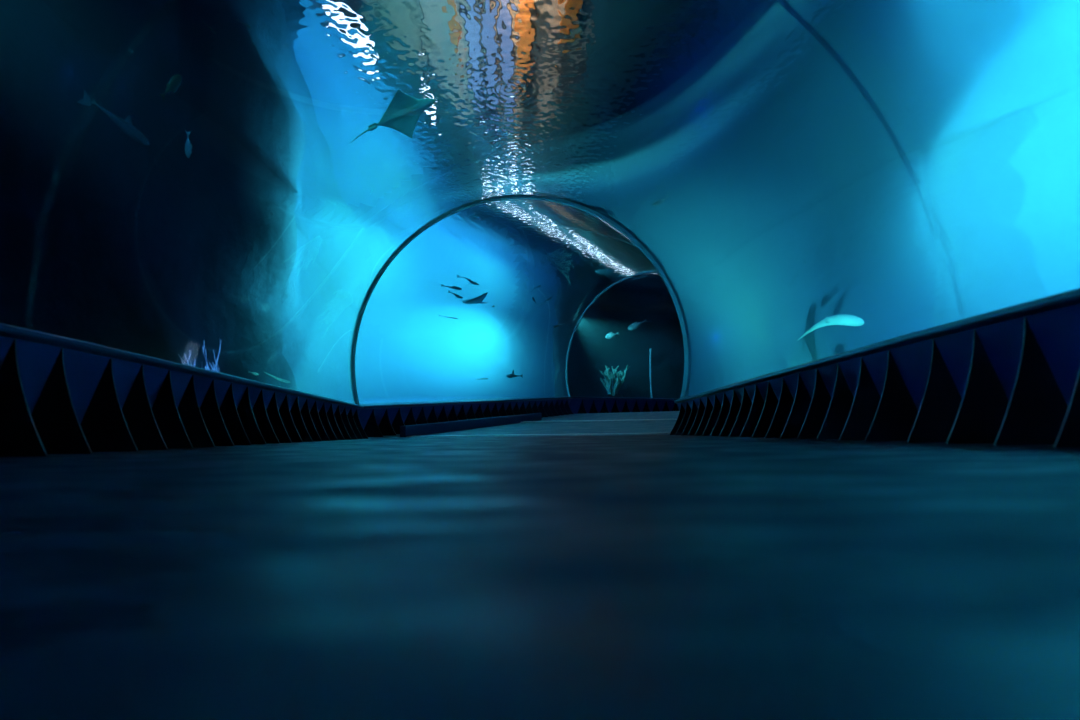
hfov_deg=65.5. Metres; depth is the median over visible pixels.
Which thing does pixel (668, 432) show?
threshold strip
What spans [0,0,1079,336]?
glass
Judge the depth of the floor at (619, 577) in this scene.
0.29 m
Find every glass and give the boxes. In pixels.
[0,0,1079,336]
[59,0,935,403]
[355,199,656,405]
[567,272,683,398]
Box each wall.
[0,323,368,456]
[358,397,679,436]
[670,288,1079,446]
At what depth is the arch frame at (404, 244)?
7.03 m
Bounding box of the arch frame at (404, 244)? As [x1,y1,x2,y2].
[351,195,687,404]
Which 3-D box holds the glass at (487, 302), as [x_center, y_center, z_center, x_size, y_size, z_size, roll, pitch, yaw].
[0.695,-0.480,9.563,2.890,2.089,6.033,-2,-5,19]
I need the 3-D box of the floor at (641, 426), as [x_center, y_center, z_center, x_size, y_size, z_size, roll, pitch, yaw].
[0.713,0.766,9.462,3.000,0.450,6.059,-2,-5,19]
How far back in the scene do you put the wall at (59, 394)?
2.96 m
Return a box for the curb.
[400,413,541,436]
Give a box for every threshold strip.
[407,432,669,436]
[520,419,676,422]
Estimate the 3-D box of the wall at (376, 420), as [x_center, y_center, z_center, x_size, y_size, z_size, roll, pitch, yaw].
[0.474,0.736,11.565,1.567,0.545,9.827,-4,-6,32]
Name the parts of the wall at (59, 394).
panel, cap rail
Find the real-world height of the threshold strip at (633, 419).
0.014 m
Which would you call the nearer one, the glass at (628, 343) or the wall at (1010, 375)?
the wall at (1010, 375)
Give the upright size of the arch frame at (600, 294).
1.768 m
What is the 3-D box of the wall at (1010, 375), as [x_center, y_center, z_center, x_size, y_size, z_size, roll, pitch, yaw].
[1.233,0.019,2.117,0.265,0.385,9.166,-1,-5,-1]
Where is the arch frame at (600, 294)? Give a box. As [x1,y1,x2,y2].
[566,271,657,396]
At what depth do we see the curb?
8.24 m
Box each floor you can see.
[0,435,1079,719]
[368,411,679,437]

